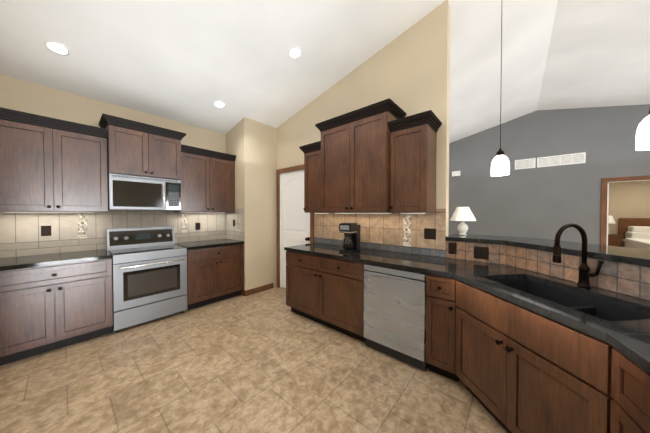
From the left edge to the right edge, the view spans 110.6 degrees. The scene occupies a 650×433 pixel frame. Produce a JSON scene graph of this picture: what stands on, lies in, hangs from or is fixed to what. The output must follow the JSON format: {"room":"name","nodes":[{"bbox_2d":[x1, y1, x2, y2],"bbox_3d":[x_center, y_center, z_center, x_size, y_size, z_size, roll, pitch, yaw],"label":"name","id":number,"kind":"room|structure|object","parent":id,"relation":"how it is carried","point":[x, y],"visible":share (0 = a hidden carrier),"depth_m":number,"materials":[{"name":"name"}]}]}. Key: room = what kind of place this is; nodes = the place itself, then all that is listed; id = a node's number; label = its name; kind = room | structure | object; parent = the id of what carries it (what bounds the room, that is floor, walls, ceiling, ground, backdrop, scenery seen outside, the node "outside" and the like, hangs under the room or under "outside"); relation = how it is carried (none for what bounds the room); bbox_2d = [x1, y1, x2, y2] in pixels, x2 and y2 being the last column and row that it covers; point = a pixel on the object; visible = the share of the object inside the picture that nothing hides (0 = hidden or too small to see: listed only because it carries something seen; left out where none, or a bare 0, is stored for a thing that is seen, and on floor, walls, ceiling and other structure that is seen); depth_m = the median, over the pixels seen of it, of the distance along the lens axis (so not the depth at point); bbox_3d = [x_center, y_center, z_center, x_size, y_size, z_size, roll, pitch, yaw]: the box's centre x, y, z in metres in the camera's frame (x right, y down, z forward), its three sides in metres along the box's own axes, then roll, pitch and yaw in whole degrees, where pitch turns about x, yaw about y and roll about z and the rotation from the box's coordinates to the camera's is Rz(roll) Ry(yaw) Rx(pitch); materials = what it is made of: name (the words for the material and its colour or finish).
{"room":"kitchen","nodes":[
{"label":"kitchen","id":0,"kind":"room"},
{"bbox_2d":[0,74,225,257],"bbox_3d":[-1.246,-0.117,4.955,0.120,2.873,8.970,1,1,41],"label":"wall","id":1,"kind":"structure","parent":0,"point":[15,94],"depth_m":2.76,"materials":[{"name":"beige paint"}]},
{"bbox_2d":[78,213,87,238],"bbox_3d":[-3.011,0.109,2.796,0.008,0.332,0.080,1,1,41],"label":"backsplash","id":2,"kind":"structure","parent":1,"relation":"attached to","point":[82,226],"depth_m":2.79,"materials":[{"name":"beige tile"}]},
{"bbox_2d":[0,230,225,257],"bbox_3d":[-2.631,0.348,3.245,0.006,0.151,2.458,1,1,41],"label":"backsplash","id":3,"kind":"structure","parent":1,"relation":"attached to","point":[7,250],"depth_m":2.70,"materials":[{"name":"beige tile"}]},
{"bbox_2d":[0,210,225,243],"bbox_3d":[-2.631,0.073,3.241,0.006,0.397,2.458,1,1,41],"label":"backsplash","id":4,"kind":"structure","parent":1,"relation":"attached to","point":[19,227],"depth_m":2.87,"materials":[{"name":"beige tile"}]},
{"bbox_2d":[41,226,50,235],"bbox_3d":[-3.191,0.164,2.576,0.006,0.118,0.075,1,1,41],"label":"electrical outlet","id":5,"kind":"object","parent":4,"relation":"attached to","point":[45,230],"visible":1,"depth_m":2.57,"materials":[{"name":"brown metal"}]},
{"bbox_2d":[195,223,199,229],"bbox_3d":[-2.145,0.166,3.799,0.006,0.118,0.075,1,1,41],"label":"electrical outlet","id":6,"kind":"object","parent":4,"relation":"attached to","point":[197,226],"visible":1,"depth_m":3.79,"materials":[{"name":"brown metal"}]},
{"bbox_2d":[0,107,235,211],"bbox_3d":[-2.451,-0.628,3.072,0.472,1.129,2.446,1,1,41],"label":"upper cabinet","id":7,"kind":"object","parent":1,"relation":"attached to","point":[48,164],"visible":0.98,"depth_m":2.61,"materials":[{"name":"brown wood"}]},
{"bbox_2d":[4,212,224,212],"bbox_3d":[-2.511,-0.057,3.123,0.060,0.012,2.240,1,1,41],"label":"light","id":8,"kind":"object","parent":7,"relation":"attached to","point":[95,212],"visible":1,"depth_m":2.59,"materials":[{"name":"white paint"}]},
{"bbox_2d":[108,173,180,209],"bbox_3d":[-2.461,-0.305,3.084,0.439,0.433,0.752,1,1,41],"label":"over-the-range microwave","id":9,"kind":"object","parent":7,"relation":"attached to","point":[127,192],"visible":1,"depth_m":2.92,"materials":[{"name":"grey metal"}]},
{"bbox_2d":[182,212,186,232],"bbox_3d":[-2.280,0.096,3.651,0.008,0.332,0.080,1,1,41],"label":"backsplash","id":10,"kind":"structure","parent":1,"relation":"attached to","point":[184,222],"depth_m":3.65,"materials":[{"name":"beige tile"}]},
{"bbox_2d":[226,117,276,290],"bbox_3d":[-1.373,-0.178,4.210,0.655,3.017,0.655,1,1,41],"label":"wall","id":11,"kind":"structure","parent":0,"point":[251,144],"depth_m":3.94,"materials":[{"name":"beige paint"}]},
{"bbox_2d":[226,209,243,231],"bbox_3d":[-1.594,0.062,3.967,0.622,0.397,0.006,1,1,41],"label":"backsplash","id":12,"kind":"structure","parent":11,"relation":"attached to","point":[231,217],"depth_m":3.96,"materials":[{"name":"beige tile"}]},
{"bbox_2d":[226,230,243,240],"bbox_3d":[-1.594,0.337,3.971,0.622,0.151,0.006,1,1,41],"label":"backsplash","id":13,"kind":"structure","parent":11,"relation":"attached to","point":[235,235],"depth_m":3.95,"materials":[{"name":"beige tile"}]},
{"bbox_2d":[237,209,239,231],"bbox_3d":[-1.492,0.067,3.878,0.080,0.384,0.008,1,1,41],"label":"backsplash","id":14,"kind":"structure","parent":11,"relation":"attached to","point":[238,222],"depth_m":3.87,"materials":[{"name":"beige tile"}]},
{"bbox_2d":[244,283,272,295],"bbox_3d":[-1.152,1.286,3.976,0.012,0.095,0.577,1,1,41],"label":"baseboard","id":15,"kind":"structure","parent":11,"relation":"attached to","point":[256,290],"depth_m":3.94,"materials":[{"name":"brown wood"}]},
{"bbox_2d":[0,287,507,432],"bbox_3d":[1.950,1.389,2.255,8.555,0.060,8.990,1,1,41],"label":"floor","id":16,"kind":"structure","parent":0,"point":[268,361],"depth_m":1.83,"materials":[{"name":"beige tile"}]},
{"bbox_2d":[0,249,112,365],"bbox_3d":[-2.904,0.896,2.425,0.664,0.920,0.842,1,1,41],"label":"base cabinet","id":17,"kind":"object","parent":16,"relation":"on","point":[49,302],"visible":1,"depth_m":2.24,"materials":[{"name":"brown wood"}]},
{"bbox_2d":[106,226,186,331],"bbox_3d":[-2.366,0.753,3.018,0.654,1.190,0.752,1,1,41],"label":"range","id":18,"kind":"object","parent":16,"relation":"on","point":[149,273],"visible":0.98,"depth_m":2.88,"materials":[{"name":"grey metal"}]},
{"bbox_2d":[175,239,243,310],"bbox_3d":[-1.858,0.878,3.646,0.664,0.920,0.850,1,1,41],"label":"base cabinet","id":19,"kind":"object","parent":16,"relation":"on","point":[215,270],"visible":0.92,"depth_m":3.42,"materials":[{"name":"brown wood"}]},
{"bbox_2d":[364,264,427,370],"bbox_3d":[0.819,0.917,2.345,0.598,0.856,0.617,1,1,41],"label":"dishwasher","id":20,"kind":"object","parent":16,"relation":"on","point":[394,313],"visible":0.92,"depth_m":2.09,"materials":[{"name":"grey metal"}]},
{"bbox_2d":[284,243,649,432],"bbox_3d":[0.547,0.908,1.641,3.622,0.920,2.079,1,1,41],"label":"base cabinet","id":21,"kind":"object","parent":16,"relation":"on","point":[516,350],"depth_m":1.35,"materials":[{"name":"brown wood"}]},
{"bbox_2d":[339,222,359,252],"bbox_3d":[0.296,0.255,2.780,0.173,0.351,0.257,1,1,41],"label":"coffee maker","id":22,"kind":"object","parent":21,"relation":"on","point":[351,239],"visible":1,"depth_m":2.73,"materials":[{"name":"black plastic"}]},
{"bbox_2d":[552,223,603,287],"bbox_3d":[1.587,0.246,1.420,0.229,0.407,0.199,1,1,41],"label":"faucet","id":23,"kind":"object","parent":21,"relation":"on","point":[584,275],"visible":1,"depth_m":1.42,"materials":[{"name":"black metal"}]},
{"bbox_2d":[0,0,649,142],"bbox_3d":[1.920,-2.026,2.217,8.495,1.146,8.970,1,1,41],"label":"ceiling","id":24,"kind":"structure","parent":0,"point":[189,62],"depth_m":2.71,"materials":[{"name":"white paint"}]},
{"bbox_2d":[44,40,69,55],"bbox_3d":[-2.596,-1.634,2.185,0.163,0.040,0.166,1,1,41],"label":"recessed light","id":25,"kind":"object","parent":24,"relation":"in","point":[57,47],"visible":1,"depth_m":2.18,"materials":[{"name":"white paint"}]},
{"bbox_2d":[213,101,225,107],"bbox_3d":[-1.562,-1.659,3.333,0.163,0.040,0.166,1,1,41],"label":"recessed light","id":26,"kind":"object","parent":24,"relation":"in","point":[219,104],"visible":1,"depth_m":3.33,"materials":[{"name":"white paint"}]},
{"bbox_2d":[288,47,301,58],"bbox_3d":[-0.357,-1.944,2.678,0.163,0.040,0.166,1,1,41],"label":"recessed light","id":27,"kind":"object","parent":24,"relation":"in","point":[294,52],"visible":1,"depth_m":2.67,"materials":[{"name":"white paint"}]},
{"bbox_2d":[491,10,509,175],"bbox_3d":[1.645,-1.379,2.100,0.143,1.980,0.143,1,1,41],"label":"pendant light","id":28,"kind":"object","parent":24,"relation":"hanging from","point":[500,164],"visible":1,"depth_m":2.08,"materials":[{"name":"white glass"}]},
{"bbox_2d":[635,109,649,150],"bbox_3d":[1.805,-1.389,1.206,0.143,2.026,0.143,1,1,41],"label":"pendant light","id":29,"kind":"object","parent":24,"relation":"hanging from","point":[642,140],"visible":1,"depth_m":1.23,"materials":[{"name":"white glass"}]},
{"bbox_2d":[276,0,449,256],"bbox_3d":[-0.017,-0.486,3.556,3.510,3.650,0.120,1,1,41],"label":"wall","id":30,"kind":"structure","parent":0,"point":[407,71],"depth_m":2.65,"materials":[{"name":"beige paint"}]},
{"bbox_2d":[276,164,313,287],"bbox_3d":[-0.502,0.231,3.968,0.950,2.205,0.140,1,1,41],"label":"door frame","id":31,"kind":"structure","parent":30,"relation":"attached to","point":[279,172],"depth_m":4.18,"materials":[{"name":"brown stained wood"}]},
{"bbox_2d":[281,170,309,287],"bbox_3d":[-0.530,0.265,3.936,0.796,2.115,0.110,1,1,41],"label":"pantry door","id":32,"kind":"structure","parent":30,"relation":"in","point":[295,224],"depth_m":3.99,"materials":[{"name":"white paint"}]},
{"bbox_2d":[303,150,314,212],"bbox_3d":[-0.052,-0.495,3.268,0.368,0.878,0.344,1,1,41],"label":"upper cabinet","id":33,"kind":"object","parent":30,"relation":"attached to","point":[309,155],"depth_m":3.20,"materials":[{"name":"brown wood"}]},
{"bbox_2d":[315,106,406,212],"bbox_3d":[0.425,-0.593,2.819,1.049,1.088,0.404,1,1,41],"label":"upper cabinet","id":34,"kind":"object","parent":30,"relation":"attached to","point":[379,157],"depth_m":2.59,"materials":[{"name":"brown wood"}]},
{"bbox_2d":[315,213,425,213],"bbox_3d":[0.453,-0.043,2.857,1.560,0.012,0.060,1,1,41],"label":"light","id":35,"kind":"object","parent":34,"relation":"attached to","point":[370,213],"visible":1,"depth_m":2.74,"materials":[{"name":"white paint"}]},
{"bbox_2d":[314,238,445,257],"bbox_3d":[0.551,0.387,2.998,1.904,0.079,0.006,1,1,41],"label":"backsplash","id":36,"kind":"structure","parent":30,"relation":"attached to","point":[416,250],"depth_m":2.74,"materials":[{"name":"grey tile"}]},
{"bbox_2d":[314,209,445,249],"bbox_3d":[0.551,0.127,2.994,1.904,0.439,0.006,1,1,41],"label":"backsplash","id":37,"kind":"structure","parent":30,"relation":"attached to","point":[386,229],"depth_m":2.80,"materials":[{"name":"beige tile"}]},
{"bbox_2d":[424,228,435,239],"bbox_3d":[1.152,0.191,2.471,0.120,0.118,0.006,1,1,41],"label":"electrical outlet","id":38,"kind":"object","parent":37,"relation":"attached to","point":[429,233],"visible":1,"depth_m":2.47,"materials":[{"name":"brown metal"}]},
{"bbox_2d":[403,214,410,246],"bbox_3d":[0.963,0.153,2.641,0.090,0.395,0.008,1,1,41],"label":"backsplash","id":39,"kind":"structure","parent":30,"relation":"attached to","point":[406,229],"depth_m":2.64,"materials":[{"name":"beige tile"}]},
{"bbox_2d":[395,118,438,212],"bbox_3d":[0.944,-0.482,2.416,0.378,0.878,0.344,1,1,41],"label":"upper cabinet","id":40,"kind":"object","parent":30,"relation":"attached to","point":[416,142],"depth_m":2.27,"materials":[{"name":"brown wood"}]},
{"bbox_2d":[448,104,649,244],"bbox_3d":[4.797,-0.615,5.600,8.215,3.848,0.120,1,1,41],"label":"wall","id":41,"kind":"structure","parent":0,"point":[544,202],"depth_m":5.22,"materials":[{"name":"grey paint"}]},
{"bbox_2d":[452,171,459,176],"bbox_3d":[3.727,-1.217,6.398,0.210,0.140,0.044,1,1,41],"label":"door chime","id":42,"kind":"object","parent":41,"relation":"attached to","point":[455,173],"visible":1,"depth_m":6.38,"materials":[{"name":"white paint"}]},
{"bbox_2d":[515,158,535,169],"bbox_3d":[4.847,-1.273,5.456,0.375,0.230,0.017,1,1,41],"label":"air vent","id":43,"kind":"object","parent":41,"relation":"in","point":[524,163],"visible":1,"depth_m":5.45,"materials":[{"name":"white metal"}]},
{"bbox_2d":[537,152,585,167],"bbox_3d":[5.299,-1.268,5.069,0.755,0.230,0.017,1,1,41],"label":"air vent","id":44,"kind":"object","parent":41,"relation":"in","point":[568,159],"visible":1,"depth_m":5.04,"materials":[{"name":"white metal"}]},
{"bbox_2d":[607,183,608,244],"bbox_3d":[6.202,0.300,5.007,0.103,2.013,0.775,1,1,41],"label":"bedroom door","id":45,"kind":"structure","parent":41,"relation":"in","point":[607,213],"depth_m":4.72,"materials":[{"name":"white paint"}]},
{"bbox_2d":[600,175,649,244],"bbox_3d":[6.160,0.269,4.433,0.960,2.115,0.140,1,1,41],"label":"door frame","id":46,"kind":"structure","parent":41,"relation":"attached to","point":[604,200],"depth_m":4.65,"materials":[{"name":"brown stained wood"}]},
{"bbox_2d":[451,258,648,300],"bbox_3d":[1.347,0.824,1.037,1.862,1.105,2.202,1,1,41],"label":"wall","id":47,"kind":"structure","parent":0,"point":[568,280],"depth_m":1.60,"materials":[{"name":"grey tile"}]},
{"bbox_2d":[446,241,505,264],"bbox_3d":[1.465,0.346,2.216,0.500,0.184,0.006,1,1,41],"label":"backsplash","id":48,"kind":"structure","parent":47,"relation":"attached to","point":[497,252],"depth_m":2.20,"materials":[{"name":"beige tile"}]},
{"bbox_2d":[448,242,456,253],"bbox_3d":[1.320,0.328,2.330,0.075,0.118,0.006,1,1,41],"label":"outlet","id":49,"kind":"object","parent":48,"relation":"attached to","point":[452,247],"visible":1,"depth_m":2.33,"materials":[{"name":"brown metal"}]},
{"bbox_2d":[474,246,488,259],"bbox_3d":[1.506,0.350,2.171,0.120,0.118,0.006,1,1,41],"label":"outlet","id":50,"kind":"object","parent":48,"relation":"attached to","point":[481,252],"visible":1,"depth_m":2.17,"materials":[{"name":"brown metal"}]},
{"bbox_2d":[445,234,649,266],"bbox_3d":[1.580,0.251,1.048,2.187,0.040,2.550,1,1,41],"label":"bar countertop","id":51,"kind":"structure","parent":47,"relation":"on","point":[636,256],"depth_m":1.66,"materials":[{"name":"black stone"}]},
{"bbox_2d":[450,206,475,234],"bbox_3d":[1.549,0.043,2.532,0.257,0.328,0.257,1,1,41],"label":"table lamp","id":52,"kind":"object","parent":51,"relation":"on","point":[462,213],"visible":1,"depth_m":2.48,"materials":[{"name":"white ceramic"}]},
{"bbox_2d":[506,245,649,300],"bbox_3d":[1.725,0.358,1.429,0.006,0.184,1.248,0,1,-6],"label":"backsplash","id":53,"kind":"structure","parent":47,"relation":"attached to","point":[627,279],"depth_m":1.45,"materials":[{"name":"beige tile"}]},
{"bbox_2d":[608,180,649,233],"bbox_3d":[7.449,-0.018,5.774,4.600,2.650,3.580,1,1,41],"label":"wall","id":54,"kind":"structure","parent":0,"point":[631,199],"depth_m":6.67,"materials":[{"name":"beige paint"}]},
{"bbox_3d":[7.417,1.335,5.756,4.400,0.066,3.480,1,1,41],"label":"floor","id":55,"kind":"structure","parent":0,"visible":0},
{"bbox_2d":[608,234,622,246],"bbox_3d":[8.431,0.908,6.735,0.490,0.770,0.525,1,1,41],"label":"nightstand","id":56,"kind":"object","parent":55,"relation":"on","point":[614,239],"visible":0.17,"depth_m":6.47,"materials":[{"name":"brown wood"}]},
{"bbox_2d":[608,216,615,233],"bbox_3d":[8.426,0.247,6.719,0.320,0.550,0.320,1,1,41],"label":"table lamp","id":57,"kind":"object","parent":56,"relation":"on","point":[611,220],"visible":0.42,"depth_m":6.61,"materials":[{"name":"white ceramic"}]},
{"bbox_2d":[618,218,649,249],"bbox_3d":[8.724,0.687,5.451,1.590,1.250,2.110,1,1,41],"label":"bed","id":58,"kind":"object","parent":55,"relation":"on","point":[635,232],"visible":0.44,"depth_m":6.28,"materials":[{"name":"white fabric"}]}
]}

